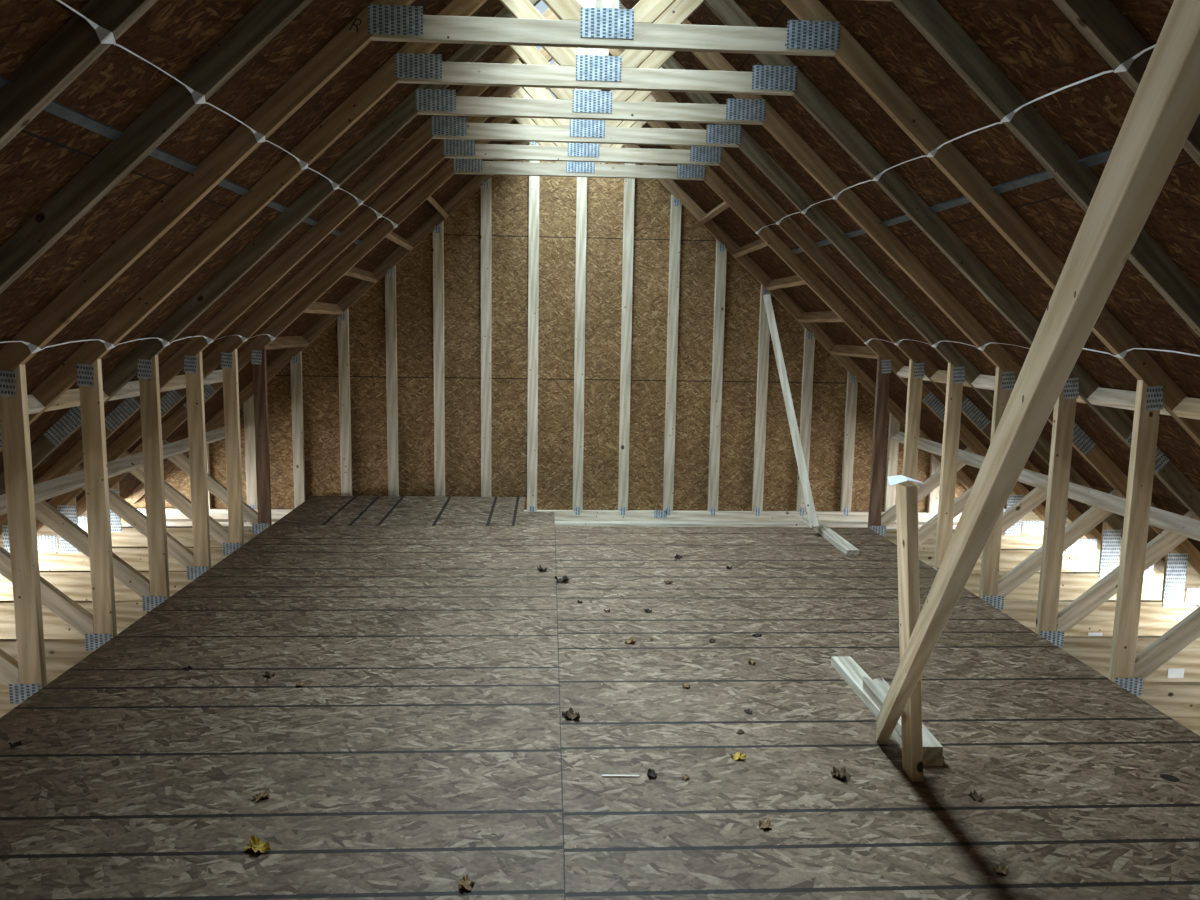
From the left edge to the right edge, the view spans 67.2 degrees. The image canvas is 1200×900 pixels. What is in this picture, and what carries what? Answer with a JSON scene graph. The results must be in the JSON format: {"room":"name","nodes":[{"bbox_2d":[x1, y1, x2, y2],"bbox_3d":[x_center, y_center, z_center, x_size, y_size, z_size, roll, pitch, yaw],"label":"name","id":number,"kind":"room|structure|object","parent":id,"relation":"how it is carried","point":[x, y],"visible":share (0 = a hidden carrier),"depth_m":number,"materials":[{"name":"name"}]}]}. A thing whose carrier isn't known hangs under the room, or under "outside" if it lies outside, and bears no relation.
{"room":"unfinished attic","nodes":[
{"label":"unfinished attic","id":0,"kind":"room"},
{"bbox_2d":[522,512,554,525],"bbox_3d":[-0.484,0.551,7.121,0.253,0.018,0.546,1,8,-3],"label":"wood block","id":1,"kind":"object","parent":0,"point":[529,518],"visible":0.86,"depth_m":7.10,"materials":[{"name":"beige wood"}]},
{"bbox_2d":[121,144,1003,522],"bbox_3d":[-0.228,-1.208,7.862,8.000,3.793,0.012,1,8,-3],"label":"wall","id":2,"kind":"structure","parent":0,"point":[509,193],"depth_m":7.92,"materials":[{"name":"brown wood"}]},
{"bbox_2d":[0,525,1199,899],"bbox_3d":[0.071,1.218,2.253,4.540,0.018,9.322,1,8,-3],"label":"floor","id":3,"kind":"structure","parent":0,"point":[427,743],"depth_m":3.29,"materials":[{"name":"grey wood"}]},
{"bbox_2d":[9,741,21,747],"bbox_3d":[-2.066,1.038,3.190,0.041,0.016,0.034,0,8,-3],"label":"dead leaf","id":4,"kind":"object","parent":3,"relation":"on","point":[17,742],"visible":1,"depth_m":3.19,"materials":[{"name":"brown plant"}]},
{"bbox_2d":[243,835,270,852],"bbox_3d":[-0.977,1.131,2.584,0.084,0.031,0.059,3,8,17],"label":"dead leaf","id":5,"kind":"object","parent":3,"relation":"on","point":[256,844],"visible":1,"depth_m":2.59,"materials":[{"name":"yellow plant"}]},
{"bbox_2d":[252,788,269,801],"bbox_3d":[-1.072,1.097,2.870,0.043,0.018,0.057,4,8,21],"label":"dead leaf","id":6,"kind":"object","parent":3,"relation":"on","point":[261,795],"visible":1,"depth_m":2.87,"materials":[{"name":"brown plant"}]},
{"bbox_2d":[263,671,274,677],"bbox_3d":[-1.412,0.958,3.851,0.050,0.019,0.038,2,8,9],"label":"dead leaf","id":7,"kind":"object","parent":3,"relation":"on","point":[266,672],"visible":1,"depth_m":3.85,"materials":[{"name":"brown plant"}]},
{"bbox_2d":[296,679,305,686],"bbox_3d":[-1.246,0.972,3.764,0.041,0.019,0.054,-2,8,-20],"label":"dead leaf","id":8,"kind":"object","parent":3,"relation":"on","point":[299,683],"visible":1,"depth_m":3.77,"materials":[{"name":"brown plant"}]},
{"bbox_2d":[272,496,524,525],"bbox_3d":[-1.556,0.497,7.374,1.855,0.018,1.181,1,8,-3],"label":"floor panel","id":9,"kind":"structure","parent":3,"relation":"on","point":[316,510],"depth_m":7.31,"materials":[{"name":"wood"}]},
{"bbox_2d":[458,874,473,890],"bbox_3d":[-0.361,1.166,2.435,0.044,0.022,0.057,1,8,-3],"label":"dead leaf","id":10,"kind":"object","parent":3,"relation":"on","point":[465,883],"visible":1,"depth_m":2.44,"materials":[{"name":"brown plant"}]},
{"bbox_2d":[555,576,569,582],"bbox_3d":[-0.225,0.764,5.360,0.095,0.037,0.071,3,8,16],"label":"dead leaf","id":11,"kind":"object","parent":3,"relation":"on","point":[564,578],"visible":1,"depth_m":5.36,"materials":[{"name":"grey plant"}]},
{"bbox_2d":[562,707,579,719],"bbox_3d":[-0.109,1.022,3.497,0.063,0.031,0.086,-6,10,-42],"label":"dead leaf","id":12,"kind":"object","parent":3,"relation":"on","point":[569,713],"visible":1,"depth_m":3.51,"materials":[{"name":"brown plant"}]},
{"bbox_2d":[602,774,639,776],"bbox_3d":[0.070,1.099,3.044,0.129,0.005,0.010,1,8,-1],"label":"wood sliver","id":13,"kind":"object","parent":3,"relation":"on","point":[603,775],"visible":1,"depth_m":3.04,"materials":[{"name":"white wood"}]},
{"bbox_2d":[624,637,635,643],"bbox_3d":[0.143,0.916,4.339,0.065,0.022,0.043,3,8,17],"label":"dead leaf","id":14,"kind":"object","parent":3,"relation":"on","point":[630,640],"visible":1,"depth_m":4.34,"materials":[{"name":"beige plant"}]},
{"bbox_2d":[647,769,656,777],"bbox_3d":[0.176,1.093,3.051,0.035,0.018,0.047,1,8,1],"label":"dead leaf","id":15,"kind":"object","parent":3,"relation":"on","point":[650,772],"visible":1,"depth_m":3.06,"materials":[{"name":"grey plant"}]},
{"bbox_2d":[555,521,809,526],"bbox_3d":[0.730,0.675,8.021,2.250,0.038,0.235,1,8,-3],"label":"plate","id":16,"kind":"object","parent":3,"relation":"on","point":[557,523],"depth_m":8.05,"materials":[{"name":"brown wood"}]},
{"bbox_2d":[133,89,973,521],"bbox_3d":[-0.226,-1.221,7.835,7.600,3.733,0.040,1,8,-3],"label":"truss","id":17,"kind":"object","parent":16,"relation":"on","point":[679,198],"visible":0.7,"depth_m":7.88,"materials":[{"name":"brown wood"}]},
{"bbox_2d":[763,294,818,528],"bbox_3d":[1.515,-0.385,7.252,0.068,1.766,1.504,0,8,-6],"label":"brace","id":18,"kind":"object","parent":17,"relation":"attached to","point":[810,508],"visible":1,"depth_m":7.16,"materials":[{"name":"brown wood"}]},
{"bbox_2d":[731,751,745,759],"bbox_3d":[0.489,1.079,3.188,0.056,0.021,0.044,5,8,25],"label":"dead leaf","id":19,"kind":"object","parent":3,"relation":"on","point":[738,755],"visible":1,"depth_m":3.19,"materials":[{"name":"yellow plant"}]},
{"bbox_2d":[759,817,771,828],"bbox_3d":[0.504,1.139,2.751,0.039,0.019,0.053,2,8,9],"label":"dead leaf","id":20,"kind":"object","parent":3,"relation":"on","point":[762,824],"visible":1,"depth_m":2.75,"materials":[{"name":"brown plant"}]},
{"bbox_2d":[802,516,858,555],"bbox_3d":[1.685,0.620,6.663,0.089,0.038,1.130,1,8,-3],"label":"board","id":21,"kind":"object","parent":3,"relation":"on","point":[840,543],"visible":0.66,"depth_m":6.44,"materials":[{"name":"brown wood"}]},
{"bbox_2d":[831,766,850,780],"bbox_3d":[0.816,1.096,3.067,0.057,0.029,0.079,-2,8,-22],"label":"dead leaf","id":22,"kind":"object","parent":3,"relation":"on","point":[842,773],"visible":1,"depth_m":3.07,"materials":[{"name":"brown plant"}]},
{"bbox_2d":[831,656,943,766],"bbox_3d":[1.125,1.022,3.627,0.089,0.038,0.965,0,8,-4],"label":"board","id":23,"kind":"object","parent":3,"relation":"on","point":[848,669],"visible":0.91,"depth_m":3.82,"materials":[{"name":"brown wood"}]},
{"bbox_2d":[862,676,942,756],"bbox_3d":[1.139,1.007,3.456,0.089,0.038,0.640,1,8,-2],"label":"board","id":24,"kind":"object","parent":23,"relation":"on","point":[876,689],"visible":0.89,"depth_m":3.51,"materials":[{"name":"brown wood"}]},
{"bbox_2d":[896,482,922,781],"bbox_3d":[1.035,0.612,3.017,0.124,1.013,0.089,1,8,-3],"label":"post","id":25,"kind":"object","parent":3,"relation":"on","point":[906,492],"visible":0.84,"depth_m":2.99,"materials":[{"name":"brown wood"}]},
{"bbox_2d":[887,475,924,488],"bbox_3d":[0.987,0.103,2.942,0.123,0.038,0.117,1,8,-3],"label":"paper scrap","id":26,"kind":"object","parent":25,"relation":"on","point":[893,480],"visible":1,"depth_m":2.92,"materials":[{"name":"white paper"}]},
{"bbox_2d":[969,790,982,801],"bbox_3d":[1.225,1.124,2.944,0.042,0.020,0.053,4,8,23],"label":"dead leaf","id":27,"kind":"object","parent":3,"relation":"on","point":[974,795],"visible":1,"depth_m":2.94,"materials":[{"name":"brown plant"}]},
{"bbox_2d":[993,865,1008,873],"bbox_3d":[1.126,1.179,2.538,0.047,0.018,0.036,-5,10,-36],"label":"dead leaf","id":28,"kind":"object","parent":3,"relation":"on","point":[998,869],"visible":1,"depth_m":2.54,"materials":[{"name":"brown plant"}]},
{"bbox_2d":[876,0,1199,743],"bbox_3d":[0.710,-0.075,1.490,0.041,2.766,3.493,3,8,12],"label":"brace","id":29,"kind":"object","parent":3,"relation":"on","point":[1163,111],"visible":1,"depth_m":1.22,"materials":[{"name":"brown wood"}]},
{"bbox_2d":[0,0,1199,561],"bbox_3d":[0.066,-0.595,2.631,7.816,3.587,10.560,1,8,-3],"label":"roof sheathing","id":30,"kind":"structure","parent":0,"point":[1034,44],"depth_m":3.66,"materials":[{"name":"brown wood"}]},
{"bbox_2d":[0,76,362,244],"bbox_3d":[-1.581,-1.156,4.076,0.038,0.027,4.835,1,8,-3],"label":"channel","id":31,"kind":"object","parent":30,"relation":"attached to","point":[58,109],"visible":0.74,"depth_m":2.84,"materials":[{"name":"metal"}]},
{"bbox_2d":[790,149,1111,253],"bbox_3d":[1.547,-1.128,4.255,0.038,0.027,4.835,1,8,-3],"label":"channel","id":32,"kind":"object","parent":30,"relation":"attached to","point":[1102,157],"visible":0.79,"depth_m":3.57,"materials":[{"name":"metal"}]},
{"bbox_2d":[121,523,1151,682],"bbox_3d":[0.033,1.390,2.894,7.800,0.020,10.548,1,8,-3],"label":"ceiling","id":33,"kind":"structure","parent":0,"point":[122,524],"depth_m":7.78,"materials":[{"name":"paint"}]},
{"bbox_2d":[166,519,191,525],"bbox_3d":[-3.611,0.640,7.743,0.302,0.038,0.242,1,8,-3],"label":"plate","id":34,"kind":"object","parent":33,"relation":"on","point":[169,522],"depth_m":7.78,"materials":[{"name":"brown wood"}]},
{"bbox_2d":[76,48,1045,548],"bbox_3d":[-0.159,-1.037,6.635,7.900,3.773,0.040,1,8,-3],"label":"roof truss","id":35,"kind":"object","parent":33,"relation":"on","point":[1027,533],"visible":0.48,"depth_m":6.62,"materials":[{"name":"yellow wood"}]},
{"bbox_2d":[203,370,222,384],"bbox_3d":[-2.700,-0.503,6.259,0.080,0.083,0.572,1,8,-3],"label":"blocking","id":36,"kind":"object","parent":35,"relation":"attached to","point":[216,376],"visible":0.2,"depth_m":6.28,"materials":[{"name":"brown wood"}]},
{"bbox_2d":[266,336,308,349],"bbox_3d":[-2.503,-0.852,7.144,0.086,0.089,1.177,1,8,-3],"label":"blocking","id":37,"kind":"object","parent":35,"relation":"attached to","point":[287,341],"visible":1,"depth_m":7.19,"materials":[{"name":"brown wood"}]},
{"bbox_2d":[303,302,342,314],"bbox_3d":[-2.201,-1.120,7.125,0.086,0.089,1.177,1,8,-3],"label":"blocking","id":38,"kind":"object","parent":35,"relation":"attached to","point":[316,307],"visible":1,"depth_m":7.15,"materials":[{"name":"brown wood"}]},
{"bbox_2d":[345,267,377,282],"bbox_3d":[-1.898,-1.389,7.105,0.086,0.089,1.177,1,8,-3],"label":"blocking","id":39,"kind":"object","parent":35,"relation":"attached to","point":[354,272],"visible":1,"depth_m":7.12,"materials":[{"name":"brown wood"}]},
{"bbox_2d":[386,232,412,250],"bbox_3d":[-1.595,-1.658,7.085,0.086,0.089,1.177,1,8,-3],"label":"blocking","id":40,"kind":"object","parent":35,"relation":"attached to","point":[392,236],"visible":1,"depth_m":7.08,"materials":[{"name":"brown wood"}]},
{"bbox_2d":[427,196,448,218],"bbox_3d":[-1.293,-1.926,7.066,0.086,0.089,1.177,1,8,-3],"label":"blocking","id":41,"kind":"object","parent":35,"relation":"attached to","point":[430,199],"visible":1,"depth_m":7.04,"materials":[{"name":"brown wood"}]},
{"bbox_2d":[700,202,728,224],"bbox_3d":[0.933,-1.906,7.193,0.086,0.089,1.177,1,8,-3],"label":"blocking","id":42,"kind":"object","parent":35,"relation":"attached to","point":[722,206],"visible":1,"depth_m":7.16,"materials":[{"name":"brown wood"}]},
{"bbox_2d":[733,239,767,257],"bbox_3d":[1.227,-1.632,7.247,0.086,0.089,1.177,1,8,-3],"label":"blocking","id":43,"kind":"object","parent":35,"relation":"attached to","point":[758,244],"visible":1,"depth_m":7.24,"materials":[{"name":"brown wood"}]},
{"bbox_2d":[766,275,805,289],"bbox_3d":[1.520,-1.358,7.301,0.086,0.089,1.177,1,8,-3],"label":"blocking","id":44,"kind":"object","parent":35,"relation":"attached to","point":[795,280],"visible":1,"depth_m":7.30,"materials":[{"name":"brown wood"}]},
{"bbox_2d":[798,311,842,322],"bbox_3d":[1.814,-1.084,7.355,0.086,0.089,1.177,1,8,-3],"label":"blocking","id":45,"kind":"object","parent":35,"relation":"attached to","point":[825,316],"visible":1,"depth_m":7.37,"materials":[{"name":"brown wood"}]},
{"bbox_2d":[830,344,877,358],"bbox_3d":[2.107,-0.810,7.408,0.086,0.089,1.177,1,8,-3],"label":"blocking","id":46,"kind":"object","parent":35,"relation":"attached to","point":[845,350],"visible":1,"depth_m":7.42,"materials":[{"name":"brown wood"}]},
{"bbox_2d":[897,366,930,380],"bbox_3d":[2.293,-0.554,6.532,0.080,0.083,0.572,1,8,-3],"label":"blocking","id":47,"kind":"object","parent":35,"relation":"attached to","point":[904,371],"visible":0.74,"depth_m":6.70,"materials":[{"name":"brown wood"}]},
{"bbox_2d":[36,48,1101,571],"bbox_3d":[-0.126,-0.955,6.032,7.900,3.773,0.040,1,8,-3],"label":"roof truss","id":48,"kind":"object","parent":33,"relation":"on","point":[55,553],"visible":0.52,"depth_m":6.00,"materials":[{"name":"yellow wood"}]},
{"bbox_2d":[0,0,1164,600],"bbox_3d":[-0.092,-0.873,5.429,7.900,3.773,0.040,1,8,-3],"label":"roof truss","id":49,"kind":"object","parent":33,"relation":"on","point":[76,585],"visible":0.52,"depth_m":5.40,"materials":[{"name":"yellow wood"}]},
{"bbox_2d":[108,381,139,400],"bbox_3d":[-2.632,-0.338,5.053,0.080,0.083,0.572,1,8,-3],"label":"blocking","id":50,"kind":"object","parent":49,"relation":"attached to","point":[131,389],"visible":0.3,"depth_m":5.00,"materials":[{"name":"brown wood"}]},
{"bbox_2d":[160,375,185,391],"bbox_3d":[-2.666,-0.421,5.656,0.080,0.083,0.572,1,8,-3],"label":"blocking","id":51,"kind":"object","parent":49,"relation":"attached to","point":[179,381],"visible":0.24,"depth_m":5.63,"materials":[{"name":"brown wood"}]},
{"bbox_2d":[931,370,970,386],"bbox_3d":[2.327,-0.472,5.929,0.080,0.083,0.572,1,8,-3],"label":"blocking","id":52,"kind":"object","parent":49,"relation":"attached to","point":[940,376],"visible":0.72,"depth_m":6.08,"materials":[{"name":"brown wood"}]},
{"bbox_2d":[971,374,994,389],"bbox_3d":[2.361,-0.390,5.326,0.080,0.083,0.572,1,8,-3],"label":"blocking","id":53,"kind":"object","parent":49,"relation":"attached to","point":[982,381],"visible":0.44,"depth_m":5.48,"materials":[{"name":"brown wood"}]},
{"bbox_2d":[0,0,1199,735],"bbox_3d":[0.010,-0.626,3.620,7.900,3.773,0.040,1,8,-3],"label":"roof truss","id":54,"kind":"object","parent":33,"relation":"on","point":[817,32],"visible":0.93,"depth_m":3.53,"materials":[{"name":"brown wood"}]},
{"bbox_2d":[27,395,44,413],"bbox_3d":[-2.565,-0.174,3.847,0.080,0.083,0.572,1,8,-3],"label":"blocking","id":55,"kind":"object","parent":54,"relation":"attached to","point":[34,406],"visible":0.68,"depth_m":4.08,"materials":[{"name":"brown wood"}]},
{"bbox_2d":[0,426,224,514],"bbox_3d":[-2.938,0.334,4.015,0.091,0.084,7.580,1,8,-3],"label":"brace","id":56,"kind":"object","parent":54,"relation":"attached to","point":[52,488],"visible":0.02,"depth_m":5.54,"materials":[{"name":"brown wood"}]},
{"bbox_2d":[1172,397,1199,419],"bbox_3d":[2.462,-0.143,3.516,0.080,0.083,0.572,1,8,-3],"label":"blocking","id":57,"kind":"object","parent":54,"relation":"attached to","point":[1188,407],"visible":1,"depth_m":3.73,"materials":[{"name":"brown wood"}]},
{"bbox_2d":[0,0,1199,688],"bbox_3d":[-0.024,-0.708,4.223,7.900,3.773,0.040,1,8,-3],"label":"roof truss","id":58,"kind":"object","parent":33,"relation":"on","point":[413,63],"visible":0.41,"depth_m":4.16,"materials":[{"name":"yellow wood"}]},
{"bbox_2d":[0,334,274,352],"bbox_3d":[-2.256,-0.528,4.452,0.053,0.054,4.266,1,8,-3],"label":"strap","id":59,"kind":"object","parent":58,"relation":"attached to","point":[33,348],"visible":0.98,"depth_m":4.11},
{"bbox_2d":[756,44,1155,233],"bbox_3d":[1.312,-1.239,3.939,0.048,0.050,5.485,1,8,-3],"label":"cable","id":60,"kind":"object","parent":58,"relation":"attached to","point":[1124,66],"visible":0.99,"depth_m":2.99,"materials":[{"name":"white plastic"}]},
{"bbox_2d":[892,432,1199,540],"bbox_3d":[2.876,0.386,4.348,0.091,0.084,7.580,1,8,-3],"label":"brace","id":61,"kind":"object","parent":58,"relation":"attached to","point":[1188,527],"visible":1,"depth_m":5.15,"materials":[{"name":"brown wood"}]},
{"bbox_2d":[1087,387,1170,415],"bbox_3d":[2.429,-0.225,4.119,0.080,0.083,0.572,1,8,-3],"label":"blocking","id":62,"kind":"object","parent":58,"relation":"attached to","point":[1123,399],"visible":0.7,"depth_m":4.22,"materials":[{"name":"brown wood"}]},
{"bbox_2d":[0,0,1199,638],"bbox_3d":[-0.058,-0.790,4.826,7.900,3.773,0.040,1,8,-3],"label":"roof truss","id":63,"kind":"object","parent":33,"relation":"on","point":[1180,597],"visible":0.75,"depth_m":4.79,"materials":[{"name":"yellow wood"}]},
{"bbox_2d":[44,388,108,411],"bbox_3d":[-2.599,-0.256,4.450,0.080,0.083,0.572,1,8,-3],"label":"blocking","id":64,"kind":"object","parent":63,"relation":"attached to","point":[70,398],"visible":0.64,"depth_m":4.37,"materials":[{"name":"brown wood"}]},
{"bbox_2d":[57,0,397,227],"bbox_3d":[-1.338,-1.288,4.092,0.051,0.053,4.876,1,8,-3],"label":"strap","id":65,"kind":"object","parent":63,"relation":"attached to","point":[105,36],"visible":1,"depth_m":2.84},
{"bbox_2d":[864,339,1199,358],"bbox_3d":[2.104,-0.573,4.999,0.050,0.051,3.657,1,8,-3],"label":"strap","id":66,"kind":"object","parent":63,"relation":"attached to","point":[1121,355],"visible":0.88,"depth_m":3.92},
{"bbox_2d":[1076,396,1086,403],"bbox_3d":[2.395,-0.308,4.723,0.080,0.083,0.572,1,8,-3],"label":"blocking","id":67,"kind":"object","parent":63,"relation":"attached to","point":[1080,400],"visible":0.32,"depth_m":4.47,"materials":[{"name":"brown wood"}]},
{"bbox_2d":[0,0,1199,336],"bbox_3d":[0.043,-0.543,3.017,7.900,3.773,0.040,1,8,-3],"label":"roof truss","id":68,"kind":"object","parent":33,"relation":"on","point":[267,18],"visible":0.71,"depth_m":2.89,"materials":[{"name":"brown wood"}]},
{"bbox_2d":[0,0,1199,166],"bbox_3d":[0.077,-0.461,2.414,7.900,3.773,0.040,1,8,-3],"label":"roof truss","id":69,"kind":"object","parent":33,"relation":"on","point":[77,44],"visible":0.02,"depth_m":2.26,"materials":[{"name":"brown wood"}]},
{"bbox_2d":[822,522,867,527],"bbox_3d":[2.227,0.690,8.094,0.420,0.038,0.210,1,8,-3],"label":"plate","id":70,"kind":"object","parent":33,"relation":"on","point":[830,524],"depth_m":8.12,"materials":[{"name":"brown wood"}]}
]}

